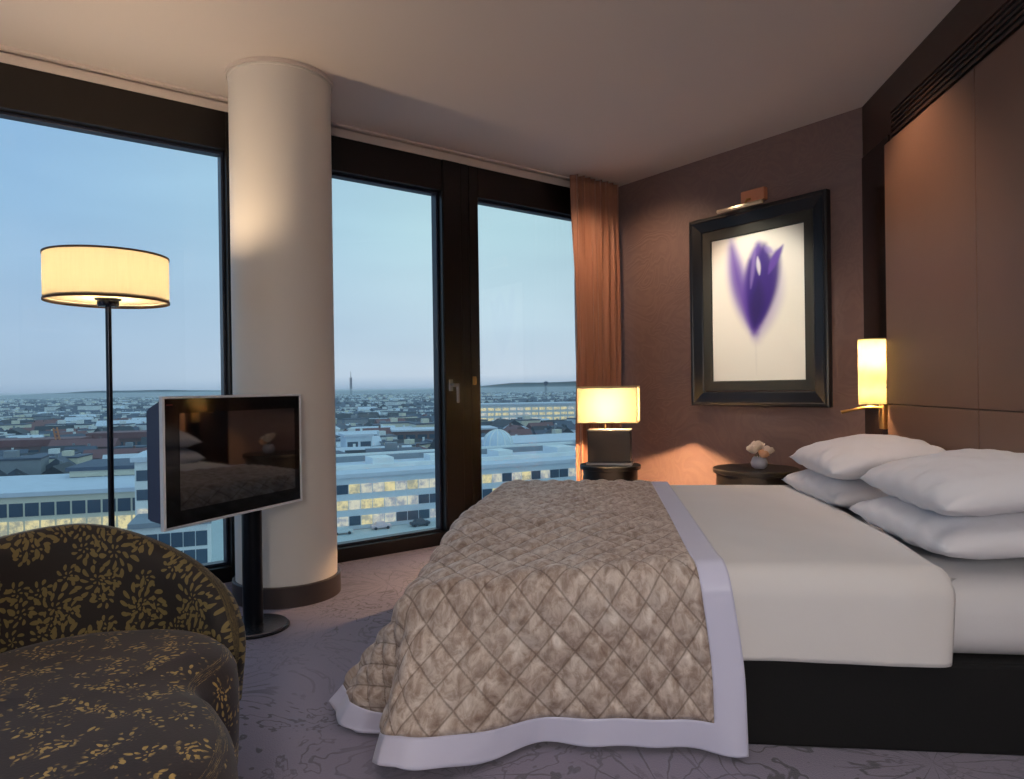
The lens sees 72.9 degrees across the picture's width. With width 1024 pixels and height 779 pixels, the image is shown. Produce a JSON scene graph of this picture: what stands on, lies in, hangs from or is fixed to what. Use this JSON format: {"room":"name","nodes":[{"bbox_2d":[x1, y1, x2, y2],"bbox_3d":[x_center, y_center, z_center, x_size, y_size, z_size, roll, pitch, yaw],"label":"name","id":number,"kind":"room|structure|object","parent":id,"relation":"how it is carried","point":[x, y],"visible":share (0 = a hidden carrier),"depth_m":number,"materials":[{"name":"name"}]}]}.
{"room":"hotel room","nodes":[
{"label":"hotel room","id":0,"kind":"room"},
{"bbox_2d":[227,61,337,587],"bbox_3d":[-1.184,-0.271,3.599,0.512,2.660,0.512,-1,0,0],"label":"column","id":1,"kind":"structure","parent":0,"point":[280,161],"depth_m":3.39,"materials":[{"name":"white paint"}]},
{"bbox_2d":[224,57,333,94],"bbox_3d":[-1.203,-1.590,3.596,0.536,0.019,0.536,-1,0,0],"label":"trim","id":2,"kind":"structure","parent":1,"relation":"attached to","point":[250,59],"depth_m":3.37,"materials":[{"name":"beige paint"}]},
{"bbox_2d":[232,567,340,609],"bbox_3d":[-1.166,1.008,3.602,0.536,0.102,0.536,-1,0,0],"label":"baseboard","id":3,"kind":"structure","parent":1,"relation":"attached to","point":[275,598],"depth_m":3.38,"materials":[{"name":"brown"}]},
{"bbox_2d":[0,0,959,186],"bbox_3d":[-1.472,-1.669,2.240,7.445,0.150,7.397,-1,0,0],"label":"ceiling","id":4,"kind":"structure","parent":0,"point":[620,92],"depth_m":3.37,"materials":[{"name":"beige paint"}]},
{"bbox_2d":[0,45,569,187],"bbox_3d":[-2.061,-1.558,3.523,7.250,0.060,0.191,-1,0,-37],"label":"curtain rail","id":5,"kind":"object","parent":4,"relation":"attached to","point":[5,57],"depth_m":3.74,"materials":[{"name":"white metal"}]},
{"bbox_2d":[570,174,621,480],"bbox_3d":[0.652,-0.301,5.368,0.487,2.636,0.116,-1,0,-37],"label":"curtain","id":6,"kind":"object","parent":4,"relation":"hanging from","point":[594,204],"visible":0.7,"depth_m":5.31,"materials":[{"name":"orange fabric"}]},
{"bbox_2d":[224,545,1023,778],"bbox_3d":[-1.432,1.141,2.246,7.445,0.150,7.397,-1,0,0],"label":"floor","id":7,"kind":"structure","parent":0,"point":[289,728],"depth_m":2.01,"materials":[{"name":"carpet"}]},
{"bbox_2d":[40,245,169,526],"bbox_3d":[-1.651,0.259,2.850,0.457,1.616,0.457,-1,0,0],"label":"floor lamp","id":8,"kind":"object","parent":7,"relation":"on","point":[109,278],"visible":0.83,"depth_m":2.70,"materials":[{"name":"beige fabric"}]},
{"bbox_2d":[47,295,163,304],"bbox_3d":[-1.661,-0.373,2.849,0.444,0.001,0.444,-1,0,0],"label":"diffuser","id":9,"kind":"object","parent":8,"relation":"attached to","point":[78,298],"depth_m":2.89,"materials":[{"name":"white plastic"}]},
{"bbox_2d":[0,62,234,582],"bbox_3d":[-2.311,-0.225,3.351,1.884,2.600,0.140,-1,0,-37],"label":"window","id":10,"kind":"structure","parent":7,"relation":"on","point":[27,95],"depth_m":3.60,"materials":[{"name":"brown metal"}]},
{"bbox_2d":[0,523,245,778],"bbox_3d":[-1.011,0.730,1.549,0.888,0.663,1.264,-1,0,-30],"label":"armchair","id":11,"kind":"object","parent":7,"relation":"on","point":[122,655],"visible":1,"depth_m":1.79,"materials":[{"name":"fabric"}]},
{"bbox_2d":[146,394,301,639],"bbox_3d":[-1.222,0.543,2.935,0.312,1.037,0.752,-1,0,24],"label":"television","id":12,"kind":"object","parent":7,"relation":"on","point":[214,457],"visible":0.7,"depth_m":2.86,"materials":[{"name":"silver metal"}]},
{"bbox_2d":[331,135,471,562],"bbox_3d":[-0.771,-0.249,4.490,1.154,2.600,0.202,-1,0,-37],"label":"window","id":13,"kind":"structure","parent":7,"relation":"on","point":[445,181],"depth_m":4.70,"materials":[{"name":"brown metal"}]},
{"bbox_2d":[468,166,570,505],"bbox_3d":[0.254,-0.265,5.297,1.444,2.600,0.166,-1,0,-37],"label":"window","id":14,"kind":"structure","parent":7,"relation":"on","point":[489,188],"depth_m":4.86,"materials":[{"name":"brown metal"}]},
{"bbox_2d":[580,462,640,480],"bbox_3d":[0.656,0.763,4.602,0.400,0.535,0.400,-1,0,0],"label":"bedside table","id":15,"kind":"object","parent":7,"relation":"on","point":[590,472],"visible":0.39,"depth_m":4.45,"materials":[{"name":"black paint"}]},
{"bbox_2d":[576,386,639,465],"bbox_3d":[0.648,0.237,4.601,0.387,0.518,0.387,-1,0,13],"label":"table lamp","id":16,"kind":"object","parent":15,"relation":"on","point":[604,405],"visible":1,"depth_m":4.45,"materials":[{"name":"black"}]},
{"bbox_2d":[713,463,799,484],"bbox_3d":[1.481,0.748,4.202,0.500,0.545,0.500,-1,0,0],"label":"bedside table","id":17,"kind":"object","parent":7,"relation":"on","point":[741,473],"visible":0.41,"depth_m":4.05,"materials":[{"name":"black paint"}]},
{"bbox_2d":[746,440,773,468],"bbox_3d":[1.483,0.392,4.145,0.174,0.167,0.127,-1,0,0],"label":"flower vase","id":18,"kind":"object","parent":17,"relation":"on","point":[760,461],"visible":1,"depth_m":4.12,"materials":[{"name":"grey ceramic"}]},
{"bbox_2d":[744,507,1023,755],"bbox_3d":[0.880,0.795,2.857,1.970,0.472,1.718,-1,0,6],"label":"bed","id":19,"kind":"object","parent":7,"relation":"on","point":[975,705],"visible":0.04,"depth_m":1.97,"materials":[{"name":"black fabric"}]},
{"bbox_2d":[670,485,956,667],"bbox_3d":[0.643,0.643,2.887,1.609,0.272,1.808,-1,0,7],"label":"duvet","id":20,"kind":"object","parent":19,"relation":"on","point":[812,581],"visible":0.34,"depth_m":1.99,"materials":[{"name":"white fabric"}]},
{"bbox_2d":[329,479,748,770],"bbox_3d":[0.122,0.758,2.835,1.262,0.543,2.142,-1,0,6],"label":"throw","id":21,"kind":"object","parent":20,"relation":"on","point":[584,613],"visible":1,"depth_m":2.00,"materials":[{"name":"fabric"}]},
{"bbox_2d":[781,469,889,507],"bbox_3d":[1.629,0.447,3.243,0.508,0.196,0.740,-1,0,5],"label":"pillow","id":22,"kind":"object","parent":19,"relation":"on","point":[835,492],"visible":0.46,"depth_m":3.02,"materials":[{"name":"white fabric"}]},
{"bbox_2d":[790,434,945,479],"bbox_3d":[1.633,0.305,3.222,0.519,0.241,0.740,-1,0,9],"label":"pillow","id":23,"kind":"object","parent":22,"relation":"on","point":[851,457],"visible":0.83,"depth_m":2.98,"materials":[{"name":"white fabric"}]},
{"bbox_2d":[848,496,1023,559],"bbox_3d":[1.550,0.449,2.371,0.508,0.198,0.740,-1,0,5],"label":"pillow","id":24,"kind":"object","parent":19,"relation":"on","point":[998,536],"visible":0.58,"depth_m":2.12,"materials":[{"name":"white fabric"}]},
{"bbox_2d":[859,448,1023,515],"bbox_3d":[1.559,0.304,2.344,0.519,0.239,0.740,-1,0,8],"label":"pillow","id":25,"kind":"object","parent":24,"relation":"on","point":[962,482],"visible":1,"depth_m":2.16,"materials":[{"name":"white fabric"}]},
{"bbox_2d":[618,107,864,484],"bbox_3d":[1.491,-0.312,4.890,0.120,2.660,2.034,-1,0,-37],"label":"wall","id":26,"kind":"structure","parent":0,"point":[675,442],"depth_m":4.89,"materials":[{"name":"paint"}]},
{"bbox_2d":[716,186,767,213],"bbox_3d":[1.539,-1.260,4.611,0.118,0.125,0.340,-1,0,-37],"label":"picture light","id":27,"kind":"object","parent":26,"relation":"attached to","point":[755,196],"visible":1,"depth_m":4.56,"materials":[{"name":"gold metal"}]},
{"bbox_2d":[689,189,832,407],"bbox_3d":[1.605,-0.546,4.587,0.052,1.317,1.020,-1,0,-37],"label":"framed picture","id":28,"kind":"object","parent":26,"relation":"attached to","point":[761,293],"visible":1,"depth_m":4.55,"materials":[{"name":"black paint"}]},
{"bbox_2d":[712,223,805,380],"bbox_3d":[1.620,-0.550,4.598,0.001,0.984,0.694,-1,0,-37],"label":"print","id":29,"kind":"object","parent":28,"relation":"attached to","point":[758,290],"depth_m":4.57},
{"bbox_2d":[862,0,1023,411],"bbox_3d":[1.770,-0.308,1.411,0.120,2.660,5.300,-1,0,8],"label":"wall","id":30,"kind":"structure","parent":0,"point":[966,15],"depth_m":3.28,"materials":[{"name":"brown paint"}]},
{"bbox_2d":[840,338,887,428],"bbox_3d":[1.912,-0.030,3.764,0.221,0.490,0.136,-1,0,8],"label":"wall lamp","id":31,"kind":"object","parent":30,"relation":"attached to","point":[872,386],"visible":1,"depth_m":3.71,"materials":[{"name":"gold metal"}]},
{"bbox_2d":[862,135,889,434],"bbox_3d":[2.034,-0.167,3.855,0.006,2.360,0.385,-1,0,8],"label":"trim","id":32,"kind":"structure","parent":30,"relation":"attached to","point":[873,172],"depth_m":3.88,"materials":[{"name":"brown wood"}]},
{"bbox_2d":[884,25,1023,452],"bbox_3d":[1.818,-0.133,2.321,0.031,2.305,2.711,-1,0,8],"label":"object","id":33,"kind":"object","parent":30,"relation":"attached to","point":[954,175],"visible":0.75,"depth_m":2.90,"materials":[{"name":"wood"}]},
{"bbox_2d":[890,0,1023,136],"bbox_3d":[1.800,-1.386,2.250,0.013,0.140,2.780,-1,0,8],"label":"air vent","id":34,"kind":"object","parent":30,"relation":"in","point":[1008,15],"visible":1,"depth_m":2.91,"materials":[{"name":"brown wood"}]},
{"label":"outside","id":35,"kind":"structure","parent":0,"visible":0},
{"bbox_2d":[0,390,575,529],"bbox_3d":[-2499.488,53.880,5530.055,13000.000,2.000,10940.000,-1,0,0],"label":"ground","id":36,"kind":"structure","parent":35,"point":[556,390],"depth_m":5874.79,"materials":[{"name":"grey"}]},
{"bbox_2d":[0,420,31,429],"bbox_3d":[-321.462,26.524,449.348,13.393,12.843,17.062,-1,0,-21],"label":"house","id":37,"kind":"structure","parent":36,"relation":"on","point":[16,423],"depth_m":443.28,"materials":[{"name":"stone"}]},
{"bbox_2d":[0,419,33,423],"bbox_3d":[-364.851,27.540,510.704,27.320,11.776,12.436,-1,0,-15],"label":"house","id":38,"kind":"structure","parent":36,"relation":"on","point":[25,420],"depth_m":509.34,"materials":[{"name":"grey"}]},
{"bbox_2d":[6,426,29,434],"bbox_3d":[-281.311,26.646,392.383,12.359,11.704,27.153,-1,0,-28],"label":"house","id":39,"kind":"structure","parent":36,"relation":"on","point":[17,431],"depth_m":385.22,"materials":[{"name":"grey"}]},
{"bbox_2d":[8,415,32,419],"bbox_3d":[-421.155,27.859,595.736,12.901,12.371,16.435,-1,0,17],"label":"house","id":40,"kind":"structure","parent":36,"relation":"on","point":[20,417],"depth_m":592.14,"materials":[{"name":"stone"}]},
{"bbox_2d":[0,450,49,474],"bbox_3d":[-154.387,25.023,215.424,16.091,12.111,12.630,-1,0,-24],"label":"house","id":41,"kind":"structure","parent":36,"relation":"on","point":[10,460],"depth_m":212.17,"materials":[{"name":"stone"}]},
{"bbox_2d":[8,433,43,437],"bbox_3d":[-248.884,27.215,348.193,22.821,9.837,10.388,-1,0,-28],"label":"house","id":42,"kind":"structure","parent":36,"relation":"on","point":[27,435],"depth_m":349.30,"materials":[{"name":"white"}]},
{"bbox_2d":[29,420,54,426],"bbox_3d":[-321.551,27.008,472.034,12.437,11.778,19.787,-1,0,17],"label":"house","id":43,"kind":"structure","parent":36,"relation":"on","point":[34,424],"depth_m":470.77,"materials":[{"name":"brick"}]},
{"bbox_2d":[33,413,56,419],"bbox_3d":[-409.610,27.327,608.244,13.611,13.052,17.340,-1,0,-19],"label":"house","id":44,"kind":"structure","parent":36,"relation":"on","point":[44,415],"depth_m":601.47,"materials":[{"name":"stone"}]},
{"bbox_2d":[0,436,91,451],"bbox_3d":[-218.061,26.883,308.039,51.200,9.800,17.200,-1,0,-15],"label":"office building","id":45,"kind":"structure","parent":36,"relation":"on","point":[33,444],"depth_m":302.14,"materials":[{"name":"brick"}]},
{"bbox_2d":[20,448,81,454],"bbox_3d":[-173.692,26.805,259.934,9.402,8.904,20.656,-1,0,26],"label":"house","id":46,"kind":"structure","parent":36,"relation":"on","point":[75,450],"depth_m":256.96,"materials":[{"name":"grey"}]},
{"bbox_2d":[34,424,74,430],"bbox_3d":[-272.509,26.509,413.062,19.553,11.639,12.290,-1,0,-25],"label":"house","id":47,"kind":"structure","parent":36,"relation":"on","point":[39,428],"depth_m":411.37,"materials":[{"name":"grey"}]},
{"bbox_2d":[40,461,73,474],"bbox_3d":[-139.974,26.636,215.107,8.952,8.477,14.241,-1,0,-16],"label":"house","id":48,"kind":"structure","parent":36,"relation":"on","point":[57,469],"depth_m":209.49,"materials":[{"name":"grey"}]},
{"bbox_2d":[44,420,69,425],"bbox_3d":[-286.319,25.993,442.386,17.185,12.935,13.489,-1,0,-19],"label":"house","id":49,"kind":"structure","parent":36,"relation":"on","point":[59,422],"depth_m":439.94,"materials":[{"name":"stone"}]},
{"bbox_2d":[34,448,81,456],"bbox_3d":[-164.167,26.243,249.811,13.020,9.800,10.220,-1,0,-14],"label":"house","id":50,"kind":"structure","parent":36,"relation":"on","point":[52,452],"depth_m":248.47,"materials":[{"name":"stone"}]},
{"bbox_2d":[46,454,75,469],"bbox_3d":[-147.427,26.039,225.791,9.836,9.836,11.417,-1,0,-24],"label":"house","id":51,"kind":"structure","parent":36,"relation":"on","point":[57,460],"depth_m":222.03,"materials":[{"name":"stone"}]},
{"bbox_2d":[40,443,85,451],"bbox_3d":[-182.125,26.729,281.653,15.457,9.201,9.716,-1,0,-20],"label":"house","id":52,"kind":"structure","parent":36,"relation":"on","point":[44,448],"depth_m":279.95,"materials":[{"name":"grey"}]},
{"bbox_2d":[0,474,134,536],"bbox_3d":[-103.470,24.771,138.886,67.200,11.500,31.200,-1,0,-16],"label":"office building","id":53,"kind":"structure","parent":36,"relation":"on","point":[27,502],"depth_m":129.89,"materials":[{"name":"white concrete"}]},
{"bbox_2d":[53,430,86,436],"bbox_3d":[-241.157,27.095,379.834,10.264,9.719,16.329,-1,0,24],"label":"house","id":54,"kind":"structure","parent":36,"relation":"on","point":[76,431],"depth_m":378.88,"materials":[{"name":"brick"}]},
{"bbox_2d":[49,450,92,463],"bbox_3d":[-152.485,26.013,238.640,10.405,9.977,13.256,-1,0,-12],"label":"house","id":55,"kind":"structure","parent":36,"relation":"on","point":[69,454],"depth_m":236.58,"materials":[{"name":"stone"}]},
{"bbox_2d":[57,432,84,436],"bbox_3d":[-218.129,26.405,342.749,10.606,10.606,12.311,-1,0,23],"label":"house","id":56,"kind":"structure","parent":36,"relation":"on","point":[74,433],"depth_m":343.12,"materials":[{"name":"stone"}]},
{"bbox_2d":[64,416,93,420],"bbox_3d":[-349.667,27.181,560.208,19.906,11.849,12.513,-1,0,-16],"label":"house","id":57,"kind":"structure","parent":36,"relation":"on","point":[85,417],"depth_m":558.44,"materials":[{"name":"white"}]},
{"bbox_2d":[65,420,94,427],"bbox_3d":[-271.177,25.724,435.537,13.633,13.073,17.369,-1,0,-24],"label":"house","id":58,"kind":"structure","parent":36,"relation":"on","point":[79,423],"depth_m":429.64,"materials":[{"name":"stone"}]},
{"bbox_2d":[64,444,97,453],"bbox_3d":[-170.602,26.401,274.435,11.097,9.560,9.560,-1,0,-18],"label":"house","id":59,"kind":"structure","parent":36,"relation":"on","point":[88,447],"depth_m":273.83,"materials":[{"name":"stone"}]},
{"bbox_2d":[48,436,120,448],"bbox_3d":[-183.583,25.839,298.067,25.407,10.951,11.565,-1,0,-17],"label":"house","id":60,"kind":"structure","parent":36,"relation":"on","point":[101,443],"depth_m":295.79,"materials":[{"name":"brick"}]},
{"bbox_2d":[76,426,96,432],"bbox_3d":[-245.029,26.583,406.257,11.201,10.740,14.269,-1,0,29],"label":"house","id":61,"kind":"structure","parent":36,"relation":"on","point":[90,429],"depth_m":400.76,"materials":[{"name":"stone"}]},
{"bbox_2d":[65,458,134,477],"bbox_3d":[-89.291,23.426,158.975,17.200,13.700,19.200,-1,0,-16],"label":"office building","id":62,"kind":"structure","parent":36,"relation":"on","point":[122,466],"depth_m":150.38,"materials":[{"name":"stone"}]},
{"bbox_2d":[94,425,133,431],"bbox_3d":[-223.620,25.834,389.797,12.357,11.701,19.659,-1,0,26],"label":"house","id":63,"kind":"structure","parent":36,"relation":"on","point":[121,428],"depth_m":391.10,"materials":[{"name":"grey"}]},
{"bbox_2d":[83,446,146,458],"bbox_3d":[-145.146,25.954,256.267,22.762,9.811,10.361,-1,0,-18],"label":"house","id":64,"kind":"structure","parent":36,"relation":"on","point":[96,452],"depth_m":254.15,"materials":[{"name":"brick"}]},
{"bbox_2d":[86,430,146,445],"bbox_3d":[-171.970,25.654,342.178,63.200,10.800,17.200,-1,0,-15],"label":"office building","id":65,"kind":"structure","parent":36,"relation":"on","point":[134,436],"depth_m":330.62,"materials":[{"name":"brick"}]},
{"bbox_2d":[96,418,142,426],"bbox_3d":[-271.887,26.239,480.438,27.537,11.869,12.534,-1,0,-18],"label":"house","id":66,"kind":"structure","parent":36,"relation":"on","point":[98,423],"depth_m":478.42,"materials":[{"name":"white"}]},
{"bbox_2d":[102,450,146,458],"bbox_3d":[-124.276,25.413,227.724,17.511,10.423,11.007,-1,0,-24],"label":"house","id":67,"kind":"structure","parent":36,"relation":"on","point":[134,454],"depth_m":225.69,"materials":[{"name":"white"}]},
{"bbox_2d":[113,421,135,426],"bbox_3d":[-262.584,26.669,468.282,11.261,10.798,14.347,-1,0,-14],"label":"house","id":68,"kind":"structure","parent":36,"relation":"on","point":[124,423],"depth_m":465.86,"materials":[{"name":"stone"}]},
{"bbox_2d":[114,442,146,448],"bbox_3d":[-159.692,26.608,290.528,11.648,8.767,9.143,-1,0,-18],"label":"house","id":69,"kind":"structure","parent":36,"relation":"on","point":[127,444],"depth_m":288.83,"materials":[{"name":"stone"}]},
{"bbox_2d":[130,451,147,515],"bbox_3d":[-65.960,20.959,129.152,6.700,18.100,15.200,-1,0,-20],"label":"office building","id":70,"kind":"structure","parent":36,"relation":"on","point":[140,460],"depth_m":121.90,"materials":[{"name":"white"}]},
{"bbox_2d":[127,513,211,563],"bbox_3d":[-56.792,25.607,116.454,12.200,8.600,10.200,-1,0,-20],"label":"office building","id":71,"kind":"structure","parent":36,"relation":"on","point":[195,541],"depth_m":113.01,"materials":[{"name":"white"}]},
{"bbox_2d":[211,519,223,561],"bbox_3d":[-51.583,29.770,125.063,14.000,0.090,90.000,-1,0,-20],"label":"street","id":72,"kind":"structure","parent":36,"relation":"on","point":[217,525],"depth_m":136.79,"materials":[{"name":"grey"}]},
{"bbox_2d":[0,391,574,475],"bbox_3d":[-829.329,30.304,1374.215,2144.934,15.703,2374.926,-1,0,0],"label":"trees","id":73,"kind":"object","parent":36,"relation":"on","point":[16,472],"visible":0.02,"depth_m":843.66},
{"bbox_2d":[0,381,575,397],"bbox_3d":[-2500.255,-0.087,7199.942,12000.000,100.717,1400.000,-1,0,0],"label":"hills","id":74,"kind":"structure","parent":36,"relation":"on","point":[552,386],"depth_m":6821.54,"materials":[{"name":"grey"}]},
{"bbox_2d":[0,390,575,455],"bbox_3d":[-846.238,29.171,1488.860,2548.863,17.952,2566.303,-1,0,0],"label":"cityscape","id":75,"kind":"structure","parent":36,"relation":"on","point":[126,406],"depth_m":931.12,"materials":[{"name":"stone"}]},
{"bbox_2d":[335,413,351,422],"bbox_3d":[-139.369,24.582,562.041,18.591,11.066,11.686,-1,0,-22],"label":"house","id":76,"kind":"structure","parent":36,"relation":"on","point":[339,417],"depth_m":559.81,"materials":[{"name":"grey"}]},
{"bbox_2d":[336,444,370,451],"bbox_3d":[-56.853,24.045,231.950,18.859,11.225,11.854,-1,0,-13],"label":"house","id":77,"kind":"structure","parent":36,"relation":"on","point":[354,447],"depth_m":232.11,"materials":[{"name":"white"}]},
{"bbox_2d":[342,415,368,423],"bbox_3d":[-107.288,23.752,474.505,16.200,12.194,12.716,-1,0,-22],"label":"house","id":78,"kind":"structure","parent":36,"relation":"on","point":[353,419],"depth_m":470.03,"materials":[{"name":"stone"}]},
{"bbox_2d":[338,432,373,446],"bbox_3d":[-54.888,22.553,244.312,10.200,14.100,10.200,-1,0,-26],"label":"office building","id":79,"kind":"structure","parent":36,"relation":"on","point":[361,439],"depth_m":240.59,"materials":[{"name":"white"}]},
{"bbox_2d":[336,428,378,434],"bbox_3d":[-74.081,23.895,315.867,27.032,11.652,12.304,-1,0,-24],"label":"house","id":80,"kind":"structure","parent":36,"relation":"on","point":[368,431],"depth_m":317.49,"materials":[{"name":"white"}]},
{"bbox_2d":[338,436,380,445],"bbox_3d":[-64.966,24.389,295.264,17.631,10.494,11.082,-1,0,-26],"label":"house","id":81,"kind":"structure","parent":36,"relation":"on","point":[375,439],"depth_m":295.54,"materials":[{"name":"white"}]},
{"bbox_2d":[358,413,377,417],"bbox_3d":[-124.062,25.017,587.206,10.193,9.652,22.393,-1,0,32],"label":"house","id":82,"kind":"structure","parent":36,"relation":"on","point":[368,415],"depth_m":586.53,"materials":[{"name":"grey"}]},
{"bbox_2d":[355,426,390,433],"bbox_3d":[-70.623,24.084,350.368,18.523,11.025,11.643,-1,0,-23],"label":"house","id":83,"kind":"structure","parent":36,"relation":"on","point":[387,429],"depth_m":350.32,"materials":[{"name":"brick"}]},
{"bbox_2d":[351,424,394,428],"bbox_3d":[-75.869,24.440,379.453,23.981,10.337,10.916,-1,0,-24],"label":"house","id":84,"kind":"structure","parent":36,"relation":"on","point":[382,426],"depth_m":378.97,"materials":[{"name":"white"}]},
{"bbox_2d":[345,445,401,453],"bbox_3d":[-41.744,24.027,227.028,25.181,10.854,11.462,-1,0,-17],"label":"house","id":85,"kind":"structure","parent":36,"relation":"on","point":[346,451],"depth_m":223.66,"materials":[{"name":"grey"}]},
{"bbox_2d":[374,431,397,439],"bbox_3d":[-58.995,24.087,312.247,11.321,10.856,14.422,-1,0,-27],"label":"house","id":86,"kind":"structure","parent":36,"relation":"on","point":[382,434],"depth_m":308.85,"materials":[{"name":"stone"}]},
{"bbox_2d":[337,521,435,541],"bbox_3d":[-21.586,29.314,141.063,120.000,0.080,18.000,-1,0,-28],"label":"street","id":87,"kind":"structure","parent":36,"relation":"on","point":[361,533],"depth_m":143.14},
{"bbox_2d":[337,526,352,534],"bbox_3d":[-34.592,28.709,141.061,4.200,1.500,1.900,-1,0,-26],"label":"car","id":88,"kind":"object","parent":87,"relation":"on","point":[341,529],"visible":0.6,"depth_m":140.54,"materials":[{"name":"grey paint"}]},
{"bbox_2d":[370,521,391,529],"bbox_3d":[-27.617,28.599,146.061,4.200,1.500,1.900,-1,0,-26],"label":"car","id":89,"kind":"object","parent":87,"relation":"on","point":[378,524],"visible":1,"depth_m":145.43,"materials":[{"name":"grey paint"}]},
{"bbox_2d":[409,518,429,526],"bbox_3d":[-19.740,28.482,148.561,4.200,1.500,1.900,-1,0,-26],"label":"car","id":90,"kind":"object","parent":87,"relation":"on","point":[420,521],"visible":1,"depth_m":147.90,"materials":[{"name":"blue paint"}]},
{"bbox_2d":[374,417,404,423],"bbox_3d":[-79.218,23.771,450.784,19.254,11.461,12.103,-1,0,-28],"label":"house","id":91,"kind":"structure","parent":36,"relation":"on","point":[377,421],"depth_m":448.18,"materials":[{"name":"brick"}]},
{"bbox_2d":[365,442,422,452],"bbox_3d":[-36.583,22.904,215.523,17.275,13.003,13.560,-1,0,-13],"label":"house","id":92,"kind":"structure","parent":36,"relation":"on","point":[389,446],"depth_m":213.78,"materials":[{"name":"stone"}]},
{"bbox_2d":[379,418,410,426],"bbox_3d":[-66.137,22.797,394.769,17.644,13.280,13.849,-1,0,-14],"label":"house","id":93,"kind":"structure","parent":36,"relation":"on","point":[393,421],"depth_m":389.00,"materials":[{"name":"stone"}]},
{"bbox_2d":[388,413,416,417],"bbox_3d":[-77.643,23.062,494.965,13.186,12.644,16.798,-1,0,33],"label":"house","id":94,"kind":"structure","parent":36,"relation":"on","point":[401,415],"depth_m":491.50,"materials":[{"name":"stone"}]},
{"bbox_2d":[387,411,418,415],"bbox_3d":[-91.312,23.761,584.545,26.091,11.246,11.876,-1,0,-18],"label":"house","id":95,"kind":"structure","parent":36,"relation":"on","point":[409,412],"depth_m":581.68,"materials":[{"name":"grey"}]},
{"bbox_2d":[398,439,430,447],"bbox_3d":[-39.270,24.271,268.073,10.551,10.117,13.442,-1,0,25],"label":"house","id":96,"kind":"structure","parent":36,"relation":"on","point":[412,442],"depth_m":266.64,"materials":[{"name":"stone"}]},
{"bbox_2d":[409,418,433,426],"bbox_3d":[-48.005,22.588,380.844,13.811,13.243,17.595,-1,0,-21],"label":"house","id":97,"kind":"structure","parent":36,"relation":"on","point":[424,422],"depth_m":373.82,"materials":[{"name":"stone"}]},
{"bbox_2d":[390,425,497,440],"bbox_3d":[-34.109,24.043,343.784,51.200,10.100,21.200,-1,0,-12],"label":"office building","id":98,"kind":"structure","parent":36,"relation":"on","point":[412,432],"depth_m":331.92,"materials":[{"name":"brick"}]},
{"bbox_2d":[336,442,576,529],"bbox_3d":[-12.643,22.343,179.444,85.200,13.600,43.200,-1,0,-26],"label":"office building","id":99,"kind":"structure","parent":36,"relation":"on","point":[392,487],"depth_m":153.68,"materials":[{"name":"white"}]},
{"bbox_2d":[482,429,512,445],"bbox_3d":[-4.149,20.339,205.044,14.000,17.257,14.000,-1,0,0],"label":"domed hall","id":100,"kind":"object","parent":36,"relation":"on","point":[496,437],"visible":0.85,"depth_m":202.16,"materials":[{"name":"white"}]},
{"bbox_2d":[490,417,523,428],"bbox_3d":[-3.612,22.663,414.081,12.345,11.690,27.120,-1,0,-22],"label":"house","id":101,"kind":"structure","parent":36,"relation":"on","point":[498,423],"depth_m":408.57,"materials":[{"name":"grey"}]},
{"bbox_2d":[503,423,524,429],"bbox_3d":[1.693,22.842,352.892,12.086,11.445,19.228,-1,0,-18],"label":"house","id":102,"kind":"structure","parent":36,"relation":"on","point":[510,426],"depth_m":353.41,"materials":[{"name":"brick"}]},
{"bbox_2d":[504,427,532,434],"bbox_3d":[-0.225,23.134,321.357,18.567,11.052,11.671,-1,0,-18],"label":"house","id":103,"kind":"structure","parent":36,"relation":"on","point":[518,430],"depth_m":321.27,"materials":[{"name":"brick"}]},
{"bbox_2d":[511,416,540,425],"bbox_3d":[8.394,22.159,424.195,12.839,12.311,16.356,-1,0,-22],"label":"house","id":104,"kind":"structure","parent":36,"relation":"on","point":[525,420],"depth_m":417.85,"materials":[{"name":"stone"}]},
{"bbox_2d":[481,402,575,420],"bbox_3d":[33.666,19.260,584.025,151.200,16.700,41.200,-1,0,-8],"label":"office building","id":105,"kind":"structure","parent":36,"relation":"on","point":[535,410],"depth_m":561.32,"materials":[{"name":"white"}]},
{"bbox_2d":[481,433,575,445],"bbox_3d":[18.698,22.512,242.546,61.200,12.100,31.200,-1,0,-26],"label":"office building","id":106,"kind":"structure","parent":36,"relation":"on","point":[559,437],"depth_m":234.05,"materials":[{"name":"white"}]},
{"bbox_2d":[526,421,553,428],"bbox_3d":[17.009,23.513,411.921,15.815,9.414,9.941,-1,0,-25],"label":"house","id":107,"kind":"structure","parent":36,"relation":"on","point":[544,423],"depth_m":410.17,"materials":[{"name":"brick"}]},
{"bbox_2d":[531,424,549,430],"bbox_3d":[17.948,24.043,390.904,14.141,8.417,8.889,-1,0,-23],"label":"house","id":108,"kind":"structure","parent":36,"relation":"on","point":[533,428],"depth_m":388.43,"materials":[{"name":"grey"}]},
{"bbox_2d":[539,429,568,433],"bbox_3d":[20.335,22.916,303.869,14.587,10.979,11.450,-1,0,-28],"label":"house","id":109,"kind":"structure","parent":36,"relation":"on","point":[554,431],"depth_m":302.81,"materials":[{"name":"stone"}]},
{"bbox_2d":[546,424,573,432],"bbox_3d":[22.779,22.397,323.300,12.530,11.865,19.934,-1,0,-14],"label":"house","id":110,"kind":"structure","parent":36,"relation":"on","point":[555,426],"depth_m":322.42,"materials":[{"name":"grey"}]},
{"bbox_2d":[553,419,572,424],"bbox_3d":[30.506,23.000,415.439,11.654,10.040,10.040,-1,0,-22],"label":"house","id":111,"kind":"structure","parent":36,"relation":"on","point":[565,422],"depth_m":414.29,"materials":[{"name":"stone"}]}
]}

